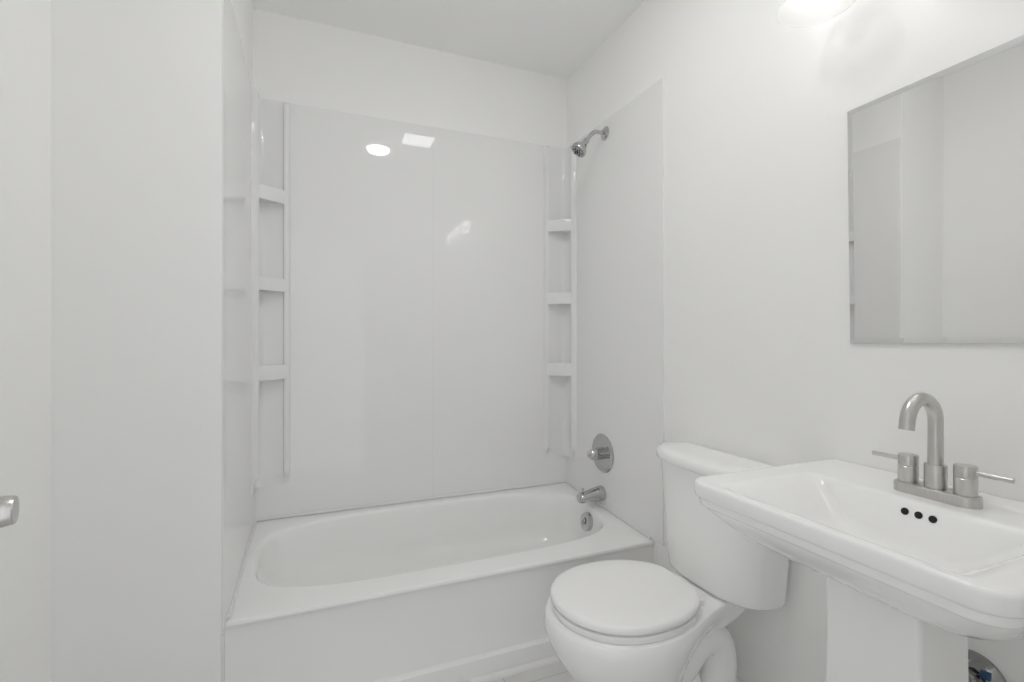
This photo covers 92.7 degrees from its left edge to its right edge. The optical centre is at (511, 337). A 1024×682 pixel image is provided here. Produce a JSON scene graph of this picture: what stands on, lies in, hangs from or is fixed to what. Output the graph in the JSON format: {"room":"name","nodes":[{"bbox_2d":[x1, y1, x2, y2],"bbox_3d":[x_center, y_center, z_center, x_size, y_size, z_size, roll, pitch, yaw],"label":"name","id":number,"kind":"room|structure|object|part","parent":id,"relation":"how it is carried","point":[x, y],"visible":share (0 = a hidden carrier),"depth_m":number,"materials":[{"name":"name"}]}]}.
{"room":"bathroom","nodes":[
{"label":"bathroom","id":0,"kind":"room"},
{"bbox_2d":[0,0,50,681],"bbox_3d":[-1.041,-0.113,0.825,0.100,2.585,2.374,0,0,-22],"label":"door","id":1,"kind":"structure","parent":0,"point":[25,25],"depth_m":1.10,"materials":[{"name":"paint"}]},
{"bbox_2d":[0,495,18,527],"bbox_3d":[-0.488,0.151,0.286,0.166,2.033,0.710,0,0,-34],"label":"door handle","id":2,"kind":"structure","parent":1,"relation":"in","point":[9,504],"depth_m":0.56,"materials":[{"name":"silver metal"}]},
{"bbox_2d":[51,0,252,681],"bbox_3d":[-1.125,-0.113,1.647,0.366,2.585,0.789,0,0,-22],"label":"wall","id":3,"kind":"structure","parent":0,"point":[136,84],"depth_m":1.28,"materials":[{"name":"paint"}]},
{"bbox_2d":[461,655,559,681],"bbox_3d":[-0.123,1.172,1.666,1.500,0.016,0.016,0,0,-22],"label":"trim","id":4,"kind":"structure","parent":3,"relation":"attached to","point":[553,659],"depth_m":1.72,"materials":[{"name":"white paint"}]},
{"bbox_2d":[253,9,566,147],"bbox_3d":[-0.591,-0.113,2.345,2.082,2.585,0.100,0,0,-22],"label":"wall","id":5,"kind":"structure","parent":0,"point":[296,61],"depth_m":2.32,"materials":[{"name":"paint"}]},
{"bbox_2d":[221,0,663,632],"bbox_3d":[-0.253,-0.103,2.001,1.516,1.844,0.792,0,0,-22],"label":"shower surround","id":6,"kind":"object","parent":5,"relation":"attached to","point":[410,312],"visible":0.98,"depth_m":2.24,"materials":[{"name":"white plastic"}]},
{"bbox_3d":[-0.953,-0.103,1.718,0.006,1.843,0.786,0,0,-22],"label":"panel","id":7,"kind":"part","parent":6,"relation":"part of","materials":[{"name":"white plastic"}]},
{"bbox_2d":[259,365,286,380],"bbox_3d":[-1.018,0.145,2.056,0.121,0.062,0.091,0,0,-22],"label":"shelf","id":8,"kind":"object","parent":6,"relation":"attached to","point":[266,372],"depth_m":2.05,"materials":[{"name":"white plastic"}]},
{"bbox_2d":[259,276,286,291],"bbox_3d":[-1.018,-0.226,2.056,0.121,0.056,0.091,0,0,-22],"label":"shelf","id":9,"kind":"object","parent":6,"relation":"attached to","point":[266,283],"depth_m":2.06,"materials":[{"name":"white plastic"}]},
{"bbox_2d":[259,184,286,204],"bbox_3d":[-1.018,-0.605,2.056,0.121,0.059,0.091,0,0,-22],"label":"shelf","id":10,"kind":"object","parent":6,"relation":"attached to","point":[268,195],"depth_m":2.06,"materials":[{"name":"white plastic"}]},
{"bbox_3d":[-0.743,-0.122,2.225,0.767,1.806,0.006,0,0,-22],"label":"panel","id":11,"kind":"part","parent":6,"relation":"part of","materials":[{"name":"white plastic"}]},
{"bbox_3d":[-0.046,-0.122,2.510,0.737,1.806,0.006,0,0,-22],"label":"panel","id":12,"kind":"part","parent":6,"relation":"part of","materials":[{"name":"white plastic"}]},
{"bbox_2d":[548,363,570,375],"bbox_3d":[0.255,0.165,2.576,0.121,0.066,0.091,0,0,-22],"label":"shelf","id":13,"kind":"object","parent":6,"relation":"attached to","point":[554,369],"depth_m":2.56,"materials":[{"name":"white plastic"}]},
{"bbox_2d":[548,292,570,303],"bbox_3d":[0.255,-0.208,2.576,0.121,0.060,0.091,0,0,-22],"label":"shelf","id":14,"kind":"object","parent":6,"relation":"attached to","point":[553,297],"depth_m":2.56,"materials":[{"name":"white plastic"}]},
{"bbox_2d":[548,219,570,232],"bbox_3d":[0.255,-0.593,2.576,0.121,0.061,0.091,0,0,-22],"label":"shelf","id":15,"kind":"object","parent":6,"relation":"attached to","point":[554,225],"depth_m":2.56,"materials":[{"name":"white plastic"}]},
{"bbox_2d":[571,126,608,157],"bbox_3d":[0.356,-0.914,2.266,0.174,0.157,0.077,0,0,-22],"label":"showerhead","id":16,"kind":"object","parent":6,"relation":"attached to","point":[579,149],"visible":1,"depth_m":2.25,"materials":[{"name":"silver metal"}]},
{"bbox_3d":[0.387,-0.937,2.273,0.114,0.070,0.019,0,0,-22],"label":"shower arm","id":17,"kind":"part","parent":16,"relation":"part of","materials":[{"name":"silver metal"}]},
{"bbox_2d":[576,485,605,503],"bbox_3d":[0.369,0.736,2.294,0.130,0.072,0.072,0,0,-22],"label":"tub spout","id":18,"kind":"object","parent":6,"relation":"attached to","point":[598,493],"visible":1,"depth_m":2.27,"materials":[{"name":"silver metal"}]},
{"bbox_2d":[587,434,613,472],"bbox_3d":[0.393,0.546,2.298,0.083,0.182,0.182,0,0,-22],"label":"shower valve","id":19,"kind":"object","parent":6,"relation":"attached to","point":[602,453],"visible":1,"depth_m":2.28,"materials":[{"name":"silver metal"}]},
{"bbox_3d":[0.377,0.546,2.291,0.049,0.056,0.056,0,0,-22],"label":"handle","id":20,"kind":"part","parent":19,"relation":"part of","materials":[{"name":"silver metal"}]},
{"bbox_3d":[0.446,-0.103,2.286,0.006,1.843,0.792,0,0,-22],"label":"panel","id":21,"kind":"part","parent":6,"relation":"part of","materials":[{"name":"white plastic"}]},
{"bbox_2d":[252,0,644,79],"bbox_3d":[-0.142,-1.455,1.246,2.082,0.100,2.474,0,0,-22],"label":"ceiling","id":22,"kind":"structure","parent":0,"point":[554,38],"depth_m":2.19,"materials":[{"name":"white paint"}]},
{"bbox_2d":[490,662,574,681],"bbox_3d":[-0.142,1.230,1.246,2.082,0.100,2.474,0,0,-22],"label":"floor","id":23,"kind":"structure","parent":0,"point":[556,672],"depth_m":1.70,"materials":[{"name":"tile"}]},
{"bbox_2d":[224,483,654,681],"bbox_3d":[-0.261,0.981,2.022,1.515,0.398,0.746,0,0,-22],"label":"bathtub","id":24,"kind":"object","parent":23,"relation":"on","point":[457,588],"visible":0.95,"depth_m":1.75,"materials":[{"name":"white ceramic"}]},
{"bbox_3d":[0.351,0.863,2.292,0.037,0.086,0.086,0,0,-22],"label":"overflow plate","id":25,"kind":"part","parent":24,"relation":"part of","materials":[{"name":"silver metal"}]},
{"bbox_2d":[544,440,788,681],"bbox_3d":[0.417,0.784,1.466,0.666,0.820,0.490,0,0,-22],"label":"toilet","id":26,"kind":"object","parent":23,"relation":"on","point":[607,620],"visible":0.91,"depth_m":1.40,"materials":[{"name":"white ceramic"}]},
{"bbox_3d":[0.322,0.743,1.428,0.423,0.024,0.375,0,0,-22],"label":"lid","id":27,"kind":"part","parent":26,"relation":"part of","materials":[{"name":"white plastic"}]},
{"bbox_3d":[0.323,0.768,1.428,0.421,0.018,0.373,0,0,-22],"label":"seat","id":28,"kind":"part","parent":26,"relation":"part of","materials":[{"name":"white plastic"}]},
{"bbox_3d":[0.632,0.392,1.554,0.202,0.036,0.490,0,0,-22],"label":"tank lid","id":29,"kind":"part","parent":26,"relation":"part of","materials":[{"name":"white ceramic"}]},
{"bbox_3d":[0.636,0.593,1.556,0.177,0.364,0.462,0,0,-22],"label":"tank","id":30,"kind":"part","parent":26,"relation":"part of","materials":[{"name":"white ceramic"}]},
{"bbox_2d":[694,459,1023,681],"bbox_3d":[0.730,0.750,0.947,0.491,0.860,0.563,0,0,-22],"label":"pedestal sink","id":31,"kind":"object","parent":23,"relation":"on","point":[910,578],"visible":0.98,"depth_m":0.88,"materials":[{"name":"white ceramic"}]},
{"bbox_2d":[872,393,1014,509],"bbox_3d":[0.812,0.214,0.963,0.132,0.213,0.236,0,0,-22],"label":"faucet","id":32,"kind":"object","parent":31,"relation":"on","point":[964,492],"visible":1,"depth_m":0.96,"materials":[{"name":"silver metal"}]},
{"bbox_3d":[0.816,0.255,1.061,0.010,0.010,0.057,0,0,-22],"label":"lever","id":33,"kind":"part","parent":32,"relation":"part of","materials":[{"name":"silver metal"}]},
{"bbox_3d":[0.831,0.272,1.023,0.036,0.056,0.036,0,0,-22],"label":"handle","id":34,"kind":"part","parent":32,"relation":"part of","materials":[{"name":"silver metal"}]},
{"bbox_3d":[0.806,0.181,0.961,0.119,0.147,0.025,0,0,-22],"label":"spout","id":35,"kind":"part","parent":32,"relation":"part of","materials":[{"name":"silver metal"}]},
{"bbox_3d":[0.849,0.310,0.978,0.051,0.020,0.146,0,0,-22],"label":"plate","id":36,"kind":"part","parent":32,"relation":"part of","materials":[{"name":"silver metal"}]},
{"bbox_3d":[0.868,0.272,0.933,0.036,0.056,0.036,0,0,-22],"label":"handle","id":37,"kind":"part","parent":32,"relation":"part of","materials":[{"name":"silver metal"}]},
{"bbox_3d":[0.883,0.255,0.896,0.010,0.010,0.057,0,0,-22],"label":"lever","id":38,"kind":"part","parent":32,"relation":"part of","materials":[{"name":"silver metal"}]},
{"bbox_2d":[567,0,1023,681],"bbox_3d":[0.794,-0.113,1.574,0.100,2.585,2.374,0,0,-22],"label":"wall","id":39,"kind":"structure","parent":0,"point":[761,364],"depth_m":1.42,"materials":[{"name":"paint"}]},
{"bbox_2d":[736,674,744,681],"bbox_3d":[0.863,1.139,1.257,0.013,0.082,1.495,0,0,-22],"label":"baseboard","id":40,"kind":"structure","parent":39,"relation":"attached to","point":[738,679],"depth_m":1.58,"materials":[{"name":"white paint"}]},
{"bbox_2d":[847,35,1023,343],"bbox_3d":[0.955,-0.287,1.037,0.008,0.597,0.468,0,-1,-22],"label":"wall mirror","id":41,"kind":"object","parent":39,"relation":"attached to","point":[936,161],"visible":1,"depth_m":1.06,"materials":[{"name":"silver mirror"}]},
{"bbox_2d":[968,649,1005,681],"bbox_3d":[0.916,0.706,0.995,0.111,0.103,0.102,0,0,-22],"label":"trap","id":42,"kind":"object","parent":39,"relation":"attached to","point":[980,668],"visible":0.55,"depth_m":0.99,"materials":[{"name":"silver metal"}]},
{"bbox_3d":[0.908,0.722,0.997,0.099,0.071,0.042,0,0,-13],"label":"trap arm","id":43,"kind":"part","parent":42,"relation":"part of","materials":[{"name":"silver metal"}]}
]}

